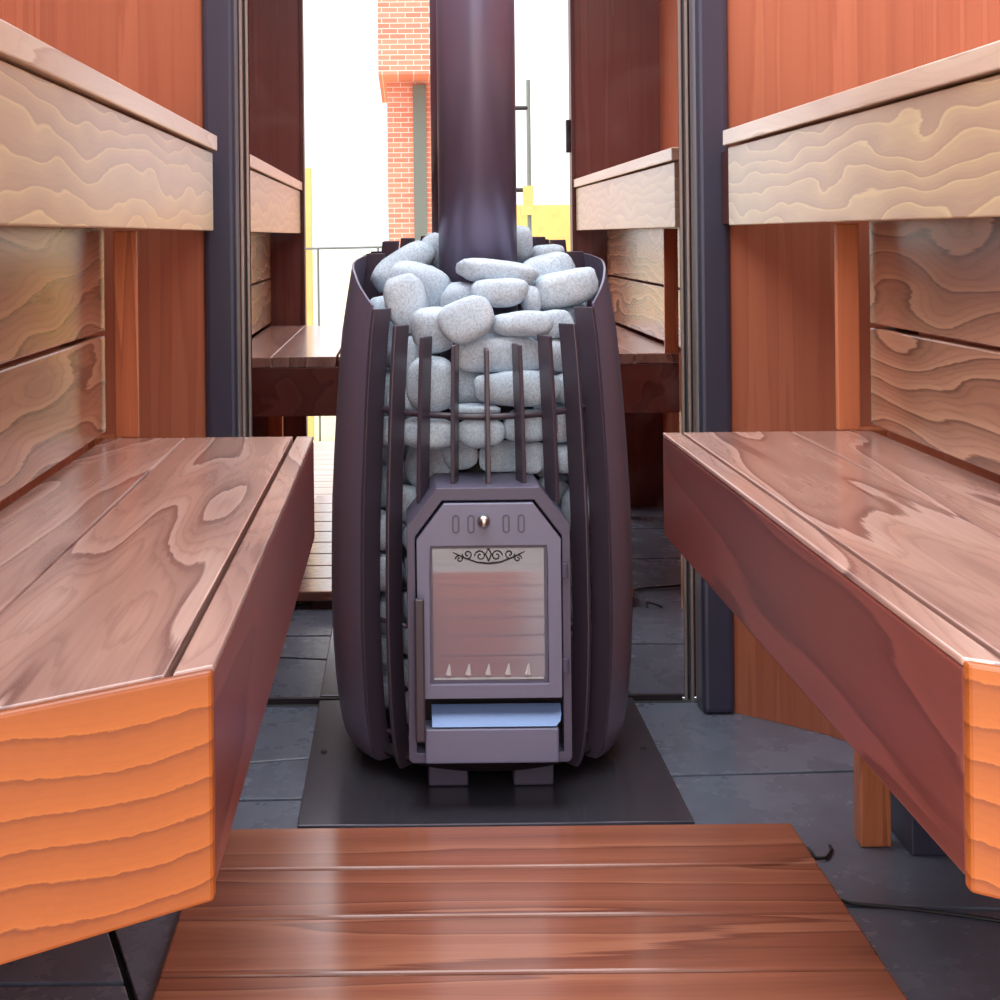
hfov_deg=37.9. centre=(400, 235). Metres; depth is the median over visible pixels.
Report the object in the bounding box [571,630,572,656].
stone
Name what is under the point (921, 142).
bench
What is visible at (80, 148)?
bench
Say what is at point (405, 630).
stone
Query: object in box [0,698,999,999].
floor
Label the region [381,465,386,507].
stone
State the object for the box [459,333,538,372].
stone
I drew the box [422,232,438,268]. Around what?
stone
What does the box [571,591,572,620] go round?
stone
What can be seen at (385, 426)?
stone
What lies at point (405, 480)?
stone
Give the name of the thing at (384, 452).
stone
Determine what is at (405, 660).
stone
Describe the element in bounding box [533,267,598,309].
stone
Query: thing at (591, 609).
stone
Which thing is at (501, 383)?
stone
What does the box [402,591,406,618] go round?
stone
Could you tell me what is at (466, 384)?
stone
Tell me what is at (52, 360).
backrest
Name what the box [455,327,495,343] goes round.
stone
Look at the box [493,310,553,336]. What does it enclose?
stone
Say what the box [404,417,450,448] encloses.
stone
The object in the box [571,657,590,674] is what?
stone
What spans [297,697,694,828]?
plate
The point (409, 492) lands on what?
stone
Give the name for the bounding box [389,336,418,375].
stone
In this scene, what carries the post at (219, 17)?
on the floor
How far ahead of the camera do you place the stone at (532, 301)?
2.66 m
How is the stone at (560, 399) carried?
on the stone at (561, 434)
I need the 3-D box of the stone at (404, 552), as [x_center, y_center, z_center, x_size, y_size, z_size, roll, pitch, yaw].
[-0.003,0.612,2.943,0.056,0.081,0.070,-1,0,38]
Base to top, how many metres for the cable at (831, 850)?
0.006 m
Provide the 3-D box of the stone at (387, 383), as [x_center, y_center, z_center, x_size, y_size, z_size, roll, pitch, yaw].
[-0.030,0.299,2.729,0.057,0.091,0.084,-1,0,-22]
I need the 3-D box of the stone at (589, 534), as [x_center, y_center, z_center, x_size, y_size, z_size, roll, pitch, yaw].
[0.355,0.604,2.744,0.052,0.078,0.067,-1,0,16]
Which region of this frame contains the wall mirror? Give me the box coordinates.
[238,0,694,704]
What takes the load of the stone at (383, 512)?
on the stone at (383, 552)
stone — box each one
[370,241,436,291]
[370,296,391,321]
[380,509,385,550]
[380,550,385,591]
[380,594,385,634]
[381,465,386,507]
[381,634,386,669]
[382,447,386,462]
[383,273,428,333]
[383,416,406,447]
[383,669,388,708]
[384,260,450,306]
[384,371,389,416]
[386,321,393,367]
[387,392,417,417]
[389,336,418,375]
[402,484,415,522]
[402,522,406,556]
[402,526,406,550]
[402,557,406,588]
[402,589,407,623]
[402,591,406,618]
[402,628,407,654]
[403,460,410,484]
[403,658,407,686]
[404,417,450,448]
[404,445,410,457]
[404,558,415,588]
[405,447,450,486]
[405,691,408,723]
[406,356,450,411]
[410,306,452,354]
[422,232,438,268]
[437,295,494,344]
[440,282,472,306]
[441,440,477,469]
[449,403,500,412]
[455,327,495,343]
[456,258,538,283]
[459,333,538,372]
[459,369,494,403]
[459,420,504,448]
[471,278,528,307]
[473,370,561,406]
[479,440,526,471]
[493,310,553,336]
[503,409,557,441]
[517,225,532,262]
[521,285,540,310]
[523,252,574,285]
[525,442,543,473]
[532,244,564,256]
[532,309,574,339]
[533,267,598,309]
[536,467,543,476]
[538,476,568,506]
[552,338,579,371]
[556,371,582,403]
[556,403,583,442]
[558,442,586,473]
[559,302,586,323]
[559,474,567,480]
[561,483,589,530]
[570,558,571,588]
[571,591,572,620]
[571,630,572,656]
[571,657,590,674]
[589,534,590,575]
[590,576,591,608]
[591,609,591,646]
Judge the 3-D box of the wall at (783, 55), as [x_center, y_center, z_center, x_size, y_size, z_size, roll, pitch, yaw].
[0.924,-0.110,2.012,0.259,2.200,2.175,-1,0,-8]
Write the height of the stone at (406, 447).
0.076 m
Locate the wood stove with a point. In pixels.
(490, 688)
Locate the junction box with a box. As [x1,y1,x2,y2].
[891,792,946,854]
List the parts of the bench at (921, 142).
support rail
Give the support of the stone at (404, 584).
on the stone at (404, 620)
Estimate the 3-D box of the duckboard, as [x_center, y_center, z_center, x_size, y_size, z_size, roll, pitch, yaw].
[0.158,0.973,1.610,0.940,0.050,1.446,-1,0,0]
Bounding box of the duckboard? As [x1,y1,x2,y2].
[152,823,907,999]
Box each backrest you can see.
[0,226,138,501]
[834,217,999,474]
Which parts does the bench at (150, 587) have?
leg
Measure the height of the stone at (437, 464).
0.094 m
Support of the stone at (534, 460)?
on the wood stove
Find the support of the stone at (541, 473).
on the stone at (563, 486)
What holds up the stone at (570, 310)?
on the stone
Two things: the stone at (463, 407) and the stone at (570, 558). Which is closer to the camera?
the stone at (463, 407)
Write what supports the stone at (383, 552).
on the stone at (382, 596)
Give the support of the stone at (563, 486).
in the wood stove
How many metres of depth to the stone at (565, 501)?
2.64 m
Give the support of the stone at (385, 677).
in the wood stove
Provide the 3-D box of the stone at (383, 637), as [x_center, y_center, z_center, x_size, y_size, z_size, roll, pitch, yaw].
[-0.043,0.776,2.723,0.056,0.074,0.094,-1,0,-25]
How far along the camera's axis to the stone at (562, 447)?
2.63 m
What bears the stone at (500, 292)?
on the stone at (527, 323)
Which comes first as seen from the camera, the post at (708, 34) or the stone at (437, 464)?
the stone at (437, 464)
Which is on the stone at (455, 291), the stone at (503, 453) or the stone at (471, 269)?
the stone at (471, 269)
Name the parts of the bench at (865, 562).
leg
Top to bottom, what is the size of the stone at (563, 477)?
0.061 m
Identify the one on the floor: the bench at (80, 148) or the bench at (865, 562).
the bench at (865, 562)
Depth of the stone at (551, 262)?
2.73 m
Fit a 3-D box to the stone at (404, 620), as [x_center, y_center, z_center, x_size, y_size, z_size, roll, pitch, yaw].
[-0.002,0.753,2.934,0.062,0.081,0.072,-1,0,38]
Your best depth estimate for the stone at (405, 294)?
2.67 m
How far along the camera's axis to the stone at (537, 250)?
2.88 m
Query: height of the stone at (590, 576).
0.058 m
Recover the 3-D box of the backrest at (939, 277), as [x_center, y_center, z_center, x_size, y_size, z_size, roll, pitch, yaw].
[0.758,0.072,1.640,0.112,0.480,1.420,-1,0,0]
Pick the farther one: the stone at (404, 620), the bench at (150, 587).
the stone at (404, 620)
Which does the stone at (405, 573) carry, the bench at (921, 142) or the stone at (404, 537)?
the stone at (404, 537)
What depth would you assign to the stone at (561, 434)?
2.64 m
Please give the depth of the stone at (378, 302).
2.77 m
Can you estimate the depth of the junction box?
2.32 m
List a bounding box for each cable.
[807,844,833,859]
[841,898,999,922]
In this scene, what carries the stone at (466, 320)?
in the wood stove
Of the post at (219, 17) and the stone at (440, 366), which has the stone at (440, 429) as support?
the stone at (440, 366)
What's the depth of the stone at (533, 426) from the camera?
2.59 m
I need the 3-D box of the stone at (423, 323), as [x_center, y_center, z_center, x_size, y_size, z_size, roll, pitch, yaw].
[0.057,0.172,2.634,0.082,0.088,0.052,-1,0,2]
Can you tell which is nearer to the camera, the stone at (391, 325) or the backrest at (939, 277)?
the backrest at (939, 277)
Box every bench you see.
[0,19,216,230]
[0,435,314,964]
[663,427,999,898]
[721,40,999,224]
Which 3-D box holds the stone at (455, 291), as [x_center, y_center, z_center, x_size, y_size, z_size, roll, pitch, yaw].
[0.121,0.125,2.699,0.099,0.079,0.054,-1,0,2]
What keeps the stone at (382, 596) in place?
on the stone at (383, 637)
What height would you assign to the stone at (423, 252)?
0.102 m
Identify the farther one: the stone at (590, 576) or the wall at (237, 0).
the wall at (237, 0)
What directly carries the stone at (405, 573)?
on the stone at (404, 596)
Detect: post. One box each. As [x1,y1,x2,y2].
[202,0,241,437]
[689,0,734,712]
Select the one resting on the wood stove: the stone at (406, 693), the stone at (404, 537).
the stone at (406, 693)
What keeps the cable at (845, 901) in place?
on the floor
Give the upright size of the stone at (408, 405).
0.056 m
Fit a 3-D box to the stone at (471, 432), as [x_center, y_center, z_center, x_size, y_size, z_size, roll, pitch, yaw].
[0.143,0.351,2.586,0.086,0.054,0.046,-1,0,6]
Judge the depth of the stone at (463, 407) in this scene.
2.58 m
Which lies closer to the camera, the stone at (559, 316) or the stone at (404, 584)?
the stone at (559, 316)
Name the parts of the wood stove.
panel, handle, knob, dish, door, glass, ash drawer, panel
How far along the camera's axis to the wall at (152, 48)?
2.94 m
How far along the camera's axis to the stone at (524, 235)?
2.92 m
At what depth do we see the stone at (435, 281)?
2.72 m
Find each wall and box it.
[0,0,205,510]
[237,0,695,696]
[727,0,999,740]
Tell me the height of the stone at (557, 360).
0.064 m
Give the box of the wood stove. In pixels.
[332,0,632,785]

